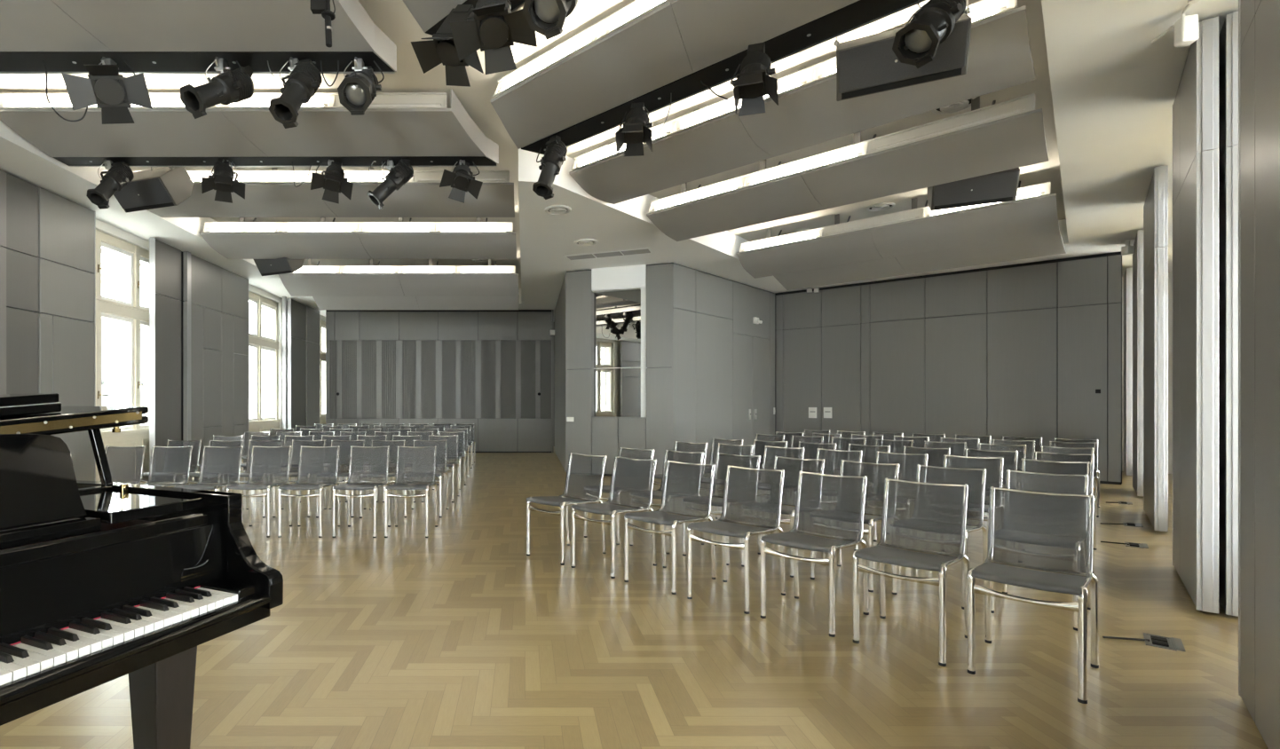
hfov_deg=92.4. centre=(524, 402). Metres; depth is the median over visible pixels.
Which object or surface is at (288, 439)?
chair
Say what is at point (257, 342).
window
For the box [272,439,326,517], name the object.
chair
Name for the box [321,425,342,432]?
chair
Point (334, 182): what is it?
spotlight
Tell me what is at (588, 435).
wall
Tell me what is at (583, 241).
ceiling vent
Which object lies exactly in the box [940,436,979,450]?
chair
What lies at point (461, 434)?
chair
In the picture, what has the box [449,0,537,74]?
spotlight
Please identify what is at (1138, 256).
partition panel
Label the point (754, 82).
spotlight
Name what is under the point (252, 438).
chair
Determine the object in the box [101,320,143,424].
building
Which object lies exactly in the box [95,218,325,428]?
wall
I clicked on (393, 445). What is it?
chair
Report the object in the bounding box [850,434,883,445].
chair
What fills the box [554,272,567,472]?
wall
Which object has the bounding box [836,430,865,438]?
chair
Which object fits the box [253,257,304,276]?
loudspeaker
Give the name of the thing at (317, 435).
chair
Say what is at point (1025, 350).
wall
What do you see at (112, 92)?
spotlight
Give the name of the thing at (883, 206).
diffuser
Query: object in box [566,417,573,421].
wall switch
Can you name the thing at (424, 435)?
chair
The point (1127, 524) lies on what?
socket
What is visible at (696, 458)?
chair
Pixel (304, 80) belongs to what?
spotlight
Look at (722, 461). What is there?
chair
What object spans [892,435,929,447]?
chair
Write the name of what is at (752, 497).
chair
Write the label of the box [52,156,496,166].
rail
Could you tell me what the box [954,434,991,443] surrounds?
chair
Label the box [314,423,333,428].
chair
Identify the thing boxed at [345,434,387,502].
chair
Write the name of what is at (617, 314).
wall mirror
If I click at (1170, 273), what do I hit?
wall
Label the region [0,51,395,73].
rail
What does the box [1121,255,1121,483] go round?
trim
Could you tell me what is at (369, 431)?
chair
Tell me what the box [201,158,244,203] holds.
spotlight
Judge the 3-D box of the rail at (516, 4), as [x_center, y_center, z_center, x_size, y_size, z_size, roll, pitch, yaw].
[0.414,-2.407,2.927,0.270,0.146,2.750,0,0,-44]
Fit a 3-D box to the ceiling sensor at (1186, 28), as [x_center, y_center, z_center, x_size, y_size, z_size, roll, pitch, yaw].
[3.895,-2.192,3.619,0.085,0.205,0.472,0,0,21]
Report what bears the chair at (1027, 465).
on the floor
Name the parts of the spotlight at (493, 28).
barn door, barn door, frame, barn door, barn door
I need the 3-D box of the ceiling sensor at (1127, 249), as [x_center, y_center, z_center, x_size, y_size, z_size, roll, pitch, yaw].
[8.513,-2.185,8.520,0.140,0.210,0.140,0,0,0]
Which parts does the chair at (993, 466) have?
backrest, frame, seat, leg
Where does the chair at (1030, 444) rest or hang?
on the floor
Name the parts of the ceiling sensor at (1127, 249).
mounting arm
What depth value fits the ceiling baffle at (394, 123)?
5.29 m
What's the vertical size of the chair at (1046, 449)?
0.818 m
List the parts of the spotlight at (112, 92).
barn door, barn door, frame, barn door, barn door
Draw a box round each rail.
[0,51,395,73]
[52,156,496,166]
[425,0,524,35]
[521,0,926,154]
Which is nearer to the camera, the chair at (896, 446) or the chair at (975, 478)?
the chair at (975, 478)
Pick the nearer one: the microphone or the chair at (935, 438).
the microphone
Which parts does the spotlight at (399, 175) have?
gel frame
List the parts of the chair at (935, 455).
frame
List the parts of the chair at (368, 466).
leg, leg, seat, backrest, frame, leg, leg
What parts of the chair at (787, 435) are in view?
frame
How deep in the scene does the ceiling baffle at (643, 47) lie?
4.13 m
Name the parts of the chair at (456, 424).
backrest, leg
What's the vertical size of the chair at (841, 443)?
0.818 m
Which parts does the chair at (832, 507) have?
leg, leg, seat, frame, backrest, leg, leg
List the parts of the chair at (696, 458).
leg, seat, leg, backrest, frame, leg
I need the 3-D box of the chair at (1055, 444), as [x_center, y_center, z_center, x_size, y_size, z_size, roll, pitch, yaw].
[5.964,0.851,6.601,0.587,0.818,0.434,0,0,-44]
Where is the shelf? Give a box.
[0,516,101,550]
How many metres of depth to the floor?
3.01 m
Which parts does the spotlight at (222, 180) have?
barn door, frame, barn door, barn door, barn door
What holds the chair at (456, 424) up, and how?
on the floor
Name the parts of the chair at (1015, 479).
leg, leg, backrest, frame, leg, leg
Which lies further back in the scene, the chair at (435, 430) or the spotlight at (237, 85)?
the chair at (435, 430)
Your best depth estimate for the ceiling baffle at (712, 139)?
5.00 m
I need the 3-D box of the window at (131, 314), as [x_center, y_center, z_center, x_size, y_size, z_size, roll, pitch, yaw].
[-5.529,-0.470,8.075,0.382,3.420,2.250,0,0,0]
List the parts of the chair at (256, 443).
seat, leg, backrest, leg, frame, leg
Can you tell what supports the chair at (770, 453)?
on the floor
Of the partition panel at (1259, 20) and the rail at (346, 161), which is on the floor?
the partition panel at (1259, 20)
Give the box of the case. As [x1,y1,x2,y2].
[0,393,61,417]
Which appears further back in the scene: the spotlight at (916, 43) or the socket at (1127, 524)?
the socket at (1127, 524)
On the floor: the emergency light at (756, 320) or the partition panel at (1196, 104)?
the partition panel at (1196, 104)
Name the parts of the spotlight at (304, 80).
gel frame, knob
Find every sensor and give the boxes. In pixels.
[549,330,554,335]
[1121,238,1134,255]
[1151,0,1200,47]
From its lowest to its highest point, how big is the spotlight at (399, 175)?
0.550 m
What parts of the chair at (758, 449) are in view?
frame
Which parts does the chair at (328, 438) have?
backrest, frame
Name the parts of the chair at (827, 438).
frame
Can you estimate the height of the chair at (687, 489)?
0.818 m
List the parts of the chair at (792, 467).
leg, leg, seat, leg, backrest, frame, leg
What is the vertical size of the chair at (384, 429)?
0.818 m
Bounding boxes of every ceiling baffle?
[0,0,396,71]
[0,88,498,164]
[132,168,514,217]
[199,217,516,259]
[278,259,519,309]
[402,0,466,32]
[490,0,859,149]
[568,0,1035,204]
[646,93,1048,241]
[736,181,1066,290]
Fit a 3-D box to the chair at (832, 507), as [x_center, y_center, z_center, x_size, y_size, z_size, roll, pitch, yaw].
[1.716,0.851,3.568,0.587,0.818,0.434,0,0,-43]
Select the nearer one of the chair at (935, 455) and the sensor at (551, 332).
the chair at (935, 455)
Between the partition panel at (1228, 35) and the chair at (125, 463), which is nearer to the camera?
the partition panel at (1228, 35)
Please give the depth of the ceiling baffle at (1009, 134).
5.93 m
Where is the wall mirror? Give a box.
[593,289,640,417]
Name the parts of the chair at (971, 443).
frame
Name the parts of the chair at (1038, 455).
backrest, frame, leg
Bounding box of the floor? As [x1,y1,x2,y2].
[0,446,1268,748]
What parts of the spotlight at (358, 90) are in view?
gel frame, knob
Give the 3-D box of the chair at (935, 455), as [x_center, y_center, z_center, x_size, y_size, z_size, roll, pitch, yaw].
[3.795,0.851,5.813,0.587,0.818,0.434,0,0,-43]
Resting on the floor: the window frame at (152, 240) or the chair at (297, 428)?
the chair at (297, 428)
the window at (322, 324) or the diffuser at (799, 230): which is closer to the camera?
the diffuser at (799, 230)
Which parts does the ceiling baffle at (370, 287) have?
baffle panel, panel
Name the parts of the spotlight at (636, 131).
barn door, barn door, barn door, frame, barn door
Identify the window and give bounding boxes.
[95,229,149,483]
[248,291,280,432]
[319,319,325,424]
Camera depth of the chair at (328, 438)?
8.11 m
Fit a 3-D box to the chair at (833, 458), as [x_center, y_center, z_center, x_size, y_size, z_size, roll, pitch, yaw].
[2.767,0.851,5.498,0.587,0.818,0.434,0,0,-43]
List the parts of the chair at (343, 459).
leg, leg, seat, backrest, frame, leg, leg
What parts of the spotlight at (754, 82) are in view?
barn door, barn door, frame, barn door, barn door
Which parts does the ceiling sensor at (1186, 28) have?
mounting arm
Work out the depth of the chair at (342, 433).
9.19 m
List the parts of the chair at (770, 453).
backrest, frame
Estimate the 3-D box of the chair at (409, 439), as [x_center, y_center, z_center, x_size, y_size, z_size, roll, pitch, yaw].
[-1.576,0.851,7.838,0.434,0.818,0.587,0,0,0]
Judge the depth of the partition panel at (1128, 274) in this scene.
10.15 m
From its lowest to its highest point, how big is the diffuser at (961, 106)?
0.022 m
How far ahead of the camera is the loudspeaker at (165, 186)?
6.28 m
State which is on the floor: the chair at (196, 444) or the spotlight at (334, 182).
the chair at (196, 444)
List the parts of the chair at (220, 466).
seat, backrest, frame, leg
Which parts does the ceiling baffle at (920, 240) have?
panel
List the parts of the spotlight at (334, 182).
barn door, barn door, barn door, frame, barn door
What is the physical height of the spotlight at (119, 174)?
0.574 m
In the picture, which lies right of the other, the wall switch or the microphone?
the wall switch
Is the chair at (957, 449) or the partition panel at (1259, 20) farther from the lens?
the chair at (957, 449)
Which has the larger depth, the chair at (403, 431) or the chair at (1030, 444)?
the chair at (403, 431)
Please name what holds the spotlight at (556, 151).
hanging from the rail at (860, 13)
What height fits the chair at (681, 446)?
0.818 m
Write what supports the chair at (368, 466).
on the floor
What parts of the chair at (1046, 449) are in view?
backrest, leg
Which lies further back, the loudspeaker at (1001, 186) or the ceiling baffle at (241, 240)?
the ceiling baffle at (241, 240)
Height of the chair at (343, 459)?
0.818 m
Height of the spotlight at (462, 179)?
0.420 m
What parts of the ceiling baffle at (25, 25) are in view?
baffle panel, plate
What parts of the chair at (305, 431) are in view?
frame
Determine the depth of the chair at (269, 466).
6.09 m
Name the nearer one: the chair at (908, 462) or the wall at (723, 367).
the chair at (908, 462)
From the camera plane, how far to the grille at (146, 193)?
6.25 m
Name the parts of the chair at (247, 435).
backrest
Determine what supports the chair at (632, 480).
on the floor
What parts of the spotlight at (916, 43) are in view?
gel frame, knob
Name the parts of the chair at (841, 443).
frame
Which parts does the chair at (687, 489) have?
leg, seat, leg, leg, backrest, frame, leg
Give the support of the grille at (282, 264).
attached to the loudspeaker at (281, 265)
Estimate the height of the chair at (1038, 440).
0.818 m
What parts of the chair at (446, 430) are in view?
frame, backrest, leg, leg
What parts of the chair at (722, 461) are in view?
leg, leg, seat, leg, backrest, frame, leg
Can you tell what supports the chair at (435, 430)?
on the floor
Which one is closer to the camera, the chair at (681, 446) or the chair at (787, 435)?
the chair at (681, 446)
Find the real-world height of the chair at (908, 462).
0.818 m
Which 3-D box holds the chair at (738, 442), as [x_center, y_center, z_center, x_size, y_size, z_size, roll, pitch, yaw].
[2.271,0.851,7.158,0.587,0.818,0.434,0,0,-41]
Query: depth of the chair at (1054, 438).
7.25 m
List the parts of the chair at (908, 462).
leg, backrest, frame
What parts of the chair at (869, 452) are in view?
frame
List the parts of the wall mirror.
mirror pane, mirror pane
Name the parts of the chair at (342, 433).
backrest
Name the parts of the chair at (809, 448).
frame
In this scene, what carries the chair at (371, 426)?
on the floor
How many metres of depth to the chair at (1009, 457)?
5.57 m
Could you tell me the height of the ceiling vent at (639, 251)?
0.006 m
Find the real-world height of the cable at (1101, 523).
0.014 m
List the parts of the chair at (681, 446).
seat, backrest, frame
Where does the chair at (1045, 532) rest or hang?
on the floor
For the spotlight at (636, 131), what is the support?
hanging from the rail at (860, 13)
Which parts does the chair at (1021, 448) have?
frame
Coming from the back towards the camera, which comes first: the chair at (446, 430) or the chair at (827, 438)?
the chair at (446, 430)
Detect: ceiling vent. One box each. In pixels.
[545,205,571,214]
[564,247,652,260]
[574,238,597,245]
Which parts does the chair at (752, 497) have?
leg, leg, seat, leg, frame, backrest, leg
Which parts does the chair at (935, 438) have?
frame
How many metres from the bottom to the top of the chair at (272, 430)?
0.818 m
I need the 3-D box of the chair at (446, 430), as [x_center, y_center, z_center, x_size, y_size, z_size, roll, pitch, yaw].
[-1.151,0.851,9.907,0.434,0.818,0.587,0,0,0]
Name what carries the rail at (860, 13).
attached to the ceiling baffle at (643, 47)
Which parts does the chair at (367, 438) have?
leg, backrest, frame, leg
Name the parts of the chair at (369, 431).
frame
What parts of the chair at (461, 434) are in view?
frame, backrest, leg, leg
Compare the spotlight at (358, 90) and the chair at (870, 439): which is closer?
the spotlight at (358, 90)
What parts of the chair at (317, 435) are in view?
backrest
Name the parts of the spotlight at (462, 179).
barn door, barn door, frame, barn door, barn door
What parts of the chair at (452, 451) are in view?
frame, backrest, leg, leg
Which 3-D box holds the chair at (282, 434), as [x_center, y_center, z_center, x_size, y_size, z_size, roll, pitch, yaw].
[-3.575,0.851,8.918,0.434,0.818,0.587,0,0,-1]
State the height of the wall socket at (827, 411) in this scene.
0.195 m
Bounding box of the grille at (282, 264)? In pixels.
[253,257,291,273]
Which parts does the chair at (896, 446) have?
frame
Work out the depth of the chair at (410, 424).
12.57 m
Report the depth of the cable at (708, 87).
4.27 m
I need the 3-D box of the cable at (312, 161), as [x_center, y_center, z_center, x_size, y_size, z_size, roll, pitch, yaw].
[-2.159,-2.226,5.850,0.214,0.282,0.008,0,0,0]
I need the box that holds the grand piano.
[0,406,283,748]
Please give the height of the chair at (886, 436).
0.818 m
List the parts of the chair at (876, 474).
leg, leg, backrest, frame, leg, seat, leg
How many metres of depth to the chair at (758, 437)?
8.38 m
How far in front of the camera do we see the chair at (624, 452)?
5.70 m
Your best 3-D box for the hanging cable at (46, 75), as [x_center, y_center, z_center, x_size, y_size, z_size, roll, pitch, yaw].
[-3.160,-2.158,4.140,0.350,0.473,0.010,0,0,0]
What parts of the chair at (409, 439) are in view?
leg, backrest, frame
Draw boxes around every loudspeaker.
[113,166,193,213]
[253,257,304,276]
[833,0,971,101]
[927,167,1019,210]
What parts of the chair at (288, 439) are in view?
backrest, frame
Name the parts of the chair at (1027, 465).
backrest, frame, leg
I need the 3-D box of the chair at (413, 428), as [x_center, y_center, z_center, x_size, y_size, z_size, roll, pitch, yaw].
[-2.181,0.851,11.226,0.434,0.818,0.587,0,0,1]
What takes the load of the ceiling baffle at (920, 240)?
hanging from the ceiling at (393, 18)
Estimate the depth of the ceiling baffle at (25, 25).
3.79 m
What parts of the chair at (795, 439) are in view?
frame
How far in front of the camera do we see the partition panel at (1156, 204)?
5.81 m
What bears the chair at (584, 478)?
on the floor
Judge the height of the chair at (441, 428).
0.818 m
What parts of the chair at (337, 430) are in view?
backrest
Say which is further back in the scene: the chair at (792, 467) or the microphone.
the chair at (792, 467)
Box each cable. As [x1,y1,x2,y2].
[41,60,87,121]
[267,60,291,79]
[292,161,312,187]
[320,60,339,86]
[366,161,384,181]
[651,93,671,139]
[700,79,728,100]
[1100,522,1126,524]
[1100,541,1129,545]
[1102,636,1149,641]
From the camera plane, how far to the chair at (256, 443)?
7.06 m
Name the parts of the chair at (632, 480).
leg, seat, leg, backrest, frame, leg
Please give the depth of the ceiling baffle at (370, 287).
11.30 m
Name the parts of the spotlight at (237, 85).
gel frame, knob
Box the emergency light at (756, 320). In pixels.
[753,316,762,323]
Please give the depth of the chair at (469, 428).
11.44 m
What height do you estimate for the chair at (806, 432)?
0.818 m
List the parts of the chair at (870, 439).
frame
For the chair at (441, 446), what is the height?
0.818 m
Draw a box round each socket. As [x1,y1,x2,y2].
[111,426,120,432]
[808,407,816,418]
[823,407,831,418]
[1117,501,1132,505]
[1122,521,1143,527]
[1124,541,1148,548]
[1143,632,1185,651]
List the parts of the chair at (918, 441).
frame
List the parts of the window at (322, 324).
parapet panel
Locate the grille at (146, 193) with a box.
[113,177,173,208]
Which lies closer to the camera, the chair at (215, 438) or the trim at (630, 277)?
the chair at (215, 438)
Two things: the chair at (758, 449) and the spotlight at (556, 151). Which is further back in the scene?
the chair at (758, 449)
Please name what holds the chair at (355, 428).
on the floor
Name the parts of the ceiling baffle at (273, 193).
baffle panel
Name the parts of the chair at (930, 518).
leg, leg, seat, frame, backrest, leg, leg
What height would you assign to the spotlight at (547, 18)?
0.656 m
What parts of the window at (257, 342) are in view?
sash, sash, sash, sash, parapet panel, sash, sash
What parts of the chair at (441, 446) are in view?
leg, leg, backrest, frame, leg, leg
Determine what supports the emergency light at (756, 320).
attached to the wall at (723, 367)
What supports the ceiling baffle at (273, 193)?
hanging from the ceiling at (393, 18)
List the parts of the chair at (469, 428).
backrest, leg, leg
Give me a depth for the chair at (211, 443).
7.08 m
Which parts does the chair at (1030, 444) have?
frame, backrest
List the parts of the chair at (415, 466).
leg, leg, seat, backrest, frame, leg, leg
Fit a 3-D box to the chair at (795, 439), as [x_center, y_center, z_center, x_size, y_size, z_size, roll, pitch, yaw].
[3.559,0.851,7.801,0.434,0.818,0.587,0,0,44]
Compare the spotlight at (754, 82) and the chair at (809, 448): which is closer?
the spotlight at (754, 82)
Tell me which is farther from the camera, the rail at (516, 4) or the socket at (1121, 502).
the socket at (1121, 502)
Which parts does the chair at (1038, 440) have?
frame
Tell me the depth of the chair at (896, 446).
7.18 m
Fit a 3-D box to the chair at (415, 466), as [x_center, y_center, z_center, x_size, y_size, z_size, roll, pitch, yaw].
[-1.095,0.851,5.866,0.434,0.818,0.587,0,0,0]
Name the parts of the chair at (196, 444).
seat, backrest, frame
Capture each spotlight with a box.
[61,56,152,124]
[86,159,134,209]
[180,56,254,118]
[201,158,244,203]
[268,56,322,128]
[310,159,353,204]
[337,56,384,115]
[366,158,413,210]
[410,4,483,86]
[439,159,482,203]
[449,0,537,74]
[522,0,577,39]
[532,134,567,199]
[615,102,652,156]
[730,42,778,116]
[892,0,966,68]
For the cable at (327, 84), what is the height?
0.243 m
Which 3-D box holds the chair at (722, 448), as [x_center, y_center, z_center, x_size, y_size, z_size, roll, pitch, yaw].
[2.035,0.851,6.211,0.587,0.818,0.434,0,0,-43]
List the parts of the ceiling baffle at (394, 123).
baffle panel, plate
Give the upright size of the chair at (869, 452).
0.818 m
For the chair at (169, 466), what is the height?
0.818 m
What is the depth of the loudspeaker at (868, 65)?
3.74 m
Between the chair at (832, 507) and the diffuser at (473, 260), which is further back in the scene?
the diffuser at (473, 260)
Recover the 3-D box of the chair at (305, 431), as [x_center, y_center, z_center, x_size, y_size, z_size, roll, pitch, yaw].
[-3.591,0.851,9.930,0.434,0.818,0.587,0,0,0]
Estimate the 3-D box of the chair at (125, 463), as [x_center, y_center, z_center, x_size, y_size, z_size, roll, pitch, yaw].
[-4.050,0.851,5.874,0.434,0.818,0.587,0,0,0]
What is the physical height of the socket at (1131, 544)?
0.014 m
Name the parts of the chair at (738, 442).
backrest, frame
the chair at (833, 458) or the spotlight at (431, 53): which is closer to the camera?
the spotlight at (431, 53)
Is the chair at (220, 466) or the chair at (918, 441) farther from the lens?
the chair at (918, 441)
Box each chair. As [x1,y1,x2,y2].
[99,445,146,484]
[141,439,201,482]
[142,445,192,487]
[173,445,244,526]
[188,440,243,500]
[191,434,243,491]
[225,445,292,537]
[229,439,284,517]
[231,434,280,502]
[241,431,270,481]
[269,428,294,435]
[269,434,315,502]
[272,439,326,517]
[275,431,302,446]
[277,445,340,537]
[294,431,335,489]
[295,425,316,431]
[300,428,323,435]
[309,434,351,502]
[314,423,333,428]
[316,439,366,517]
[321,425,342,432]
[329,428,353,481]
[331,431,366,489]
[331,445,390,537]
[337,423,356,428]
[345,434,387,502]
[347,425,369,432]
[357,428,381,435]
[359,439,405,518]
[361,423,380,428]
[373,425,395,432]
[373,431,400,441]
[382,434,421,502]
[384,445,437,537]
[385,423,404,428]
[387,428,410,435]
[399,425,420,431]
[403,439,448,517]
[406,431,433,440]
[409,423,428,428]
[415,428,439,435]
[421,434,459,502]
[423,425,444,431]
[432,431,466,489]
[433,423,452,428]
[442,428,468,481]
[446,425,472,471]
[455,423,474,465]
[526,452,607,565]
[570,456,656,578]
[584,447,654,545]
[624,460,716,594]
[629,449,703,554]
[647,441,707,524]
[682,452,760,565]
[687,465,785,614]
[691,442,753,522]
[709,437,742,511]
[741,455,825,577]
[751,439,787,469]
[755,433,784,441]
[759,471,869,637]
[761,445,804,533]
[775,431,803,448]
[790,434,823,448]
[798,442,836,459]
[803,429,829,436]
[810,459,900,592]
[811,432,841,443]
[815,448,863,549]
[830,436,866,450]
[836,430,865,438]
[847,443,890,463]
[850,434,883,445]
[852,477,970,666]
[853,450,927,551]
[872,432,903,440]
[874,438,913,453]
[891,464,987,609]
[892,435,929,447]
[902,445,950,466]
[911,433,945,442]
[924,440,966,456]
[926,454,1003,553]
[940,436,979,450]
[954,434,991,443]
[963,448,1018,488]
[966,486,1098,703]
[978,442,1026,471]
[984,438,1035,512]
[987,469,1090,631]
[1001,435,1042,451]
[1013,458,1093,573]
[1033,450,1096,550]
[1040,445,1096,500]
[1048,441,1098,517]
[1053,437,1099,507]
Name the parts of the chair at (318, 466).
leg, leg, seat, backrest, frame, leg, leg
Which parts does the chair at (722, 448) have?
backrest, frame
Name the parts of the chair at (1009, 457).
frame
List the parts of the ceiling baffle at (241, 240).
baffle panel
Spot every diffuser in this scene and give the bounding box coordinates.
[472,259,488,262]
[790,229,810,233]
[866,202,895,211]
[931,97,975,114]
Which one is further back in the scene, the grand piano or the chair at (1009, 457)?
the chair at (1009, 457)
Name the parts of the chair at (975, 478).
leg, leg, backrest, frame, leg, seat, leg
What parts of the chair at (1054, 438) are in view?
frame, backrest, leg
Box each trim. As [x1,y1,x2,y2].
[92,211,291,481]
[591,264,647,418]
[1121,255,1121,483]
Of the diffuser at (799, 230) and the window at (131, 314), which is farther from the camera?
the diffuser at (799, 230)
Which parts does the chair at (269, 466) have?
leg, seat, backrest, leg, frame, leg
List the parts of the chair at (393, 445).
leg, leg, frame, backrest, seat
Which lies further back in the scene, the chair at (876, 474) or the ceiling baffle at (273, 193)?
the ceiling baffle at (273, 193)
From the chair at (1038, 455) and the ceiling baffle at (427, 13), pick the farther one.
the chair at (1038, 455)
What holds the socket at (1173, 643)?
on the floor
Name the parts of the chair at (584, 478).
leg, seat, leg, leg, backrest, frame, leg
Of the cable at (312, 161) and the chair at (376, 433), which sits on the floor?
the chair at (376, 433)
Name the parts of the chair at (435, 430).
frame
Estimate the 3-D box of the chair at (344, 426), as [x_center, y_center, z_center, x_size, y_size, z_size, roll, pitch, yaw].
[-3.689,0.851,12.327,0.434,0.818,0.587,0,0,-1]
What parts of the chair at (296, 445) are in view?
leg, leg, seat, backrest, leg, frame, leg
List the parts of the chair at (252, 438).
backrest, frame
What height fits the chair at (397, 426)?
0.818 m
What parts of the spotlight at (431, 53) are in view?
barn door, barn door, frame, barn door, barn door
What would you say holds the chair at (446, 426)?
on the floor
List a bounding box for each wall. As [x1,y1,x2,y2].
[0,169,319,481]
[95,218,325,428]
[325,309,622,452]
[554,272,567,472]
[566,262,673,475]
[671,263,774,464]
[774,251,1121,484]
[1121,271,1172,474]
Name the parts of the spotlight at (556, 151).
gel frame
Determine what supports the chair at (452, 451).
on the floor
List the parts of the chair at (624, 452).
leg, seat, leg, backrest, frame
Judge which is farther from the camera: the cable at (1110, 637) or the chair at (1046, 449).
the chair at (1046, 449)
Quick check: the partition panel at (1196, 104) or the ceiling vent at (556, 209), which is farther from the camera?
the ceiling vent at (556, 209)
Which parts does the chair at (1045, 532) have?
leg, leg, seat, frame, backrest, leg, leg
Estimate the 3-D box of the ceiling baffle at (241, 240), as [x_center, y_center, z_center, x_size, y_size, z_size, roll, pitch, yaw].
[-2.310,-2.414,8.745,4.380,0.488,0.810,0,0,0]
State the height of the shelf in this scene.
0.035 m
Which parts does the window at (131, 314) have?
sash, sash, sash, sash, parapet panel, sash, sash, sash, sash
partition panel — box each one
[1123,267,1132,475]
[1132,229,1143,496]
[1143,165,1168,531]
[1172,16,1218,613]
[1218,10,1238,616]
[1238,0,1279,748]
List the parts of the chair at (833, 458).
backrest, frame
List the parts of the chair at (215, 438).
backrest, frame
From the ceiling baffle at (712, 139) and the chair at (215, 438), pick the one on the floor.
the chair at (215, 438)
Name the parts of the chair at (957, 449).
frame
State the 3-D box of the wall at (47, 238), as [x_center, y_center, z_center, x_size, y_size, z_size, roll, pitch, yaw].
[-5.150,-0.510,4.748,0.120,3.540,20.696,0,0,0]
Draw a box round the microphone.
[310,0,335,47]
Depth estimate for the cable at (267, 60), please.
4.14 m
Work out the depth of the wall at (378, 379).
14.95 m
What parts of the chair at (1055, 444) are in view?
frame, backrest, leg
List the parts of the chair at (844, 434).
frame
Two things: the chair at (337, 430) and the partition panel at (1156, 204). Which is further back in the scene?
the chair at (337, 430)
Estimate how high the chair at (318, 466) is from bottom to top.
0.818 m
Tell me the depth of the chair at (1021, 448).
6.36 m
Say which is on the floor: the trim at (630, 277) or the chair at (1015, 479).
the chair at (1015, 479)
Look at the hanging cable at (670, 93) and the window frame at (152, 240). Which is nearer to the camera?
the hanging cable at (670, 93)
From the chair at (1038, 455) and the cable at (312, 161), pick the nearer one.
the chair at (1038, 455)
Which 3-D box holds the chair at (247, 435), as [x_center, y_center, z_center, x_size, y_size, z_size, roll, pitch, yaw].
[-4.061,0.851,8.925,0.434,0.818,0.587,0,0,-1]
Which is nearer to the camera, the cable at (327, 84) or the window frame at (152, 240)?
the cable at (327, 84)
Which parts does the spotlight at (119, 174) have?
gel frame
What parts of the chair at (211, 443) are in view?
seat, backrest, frame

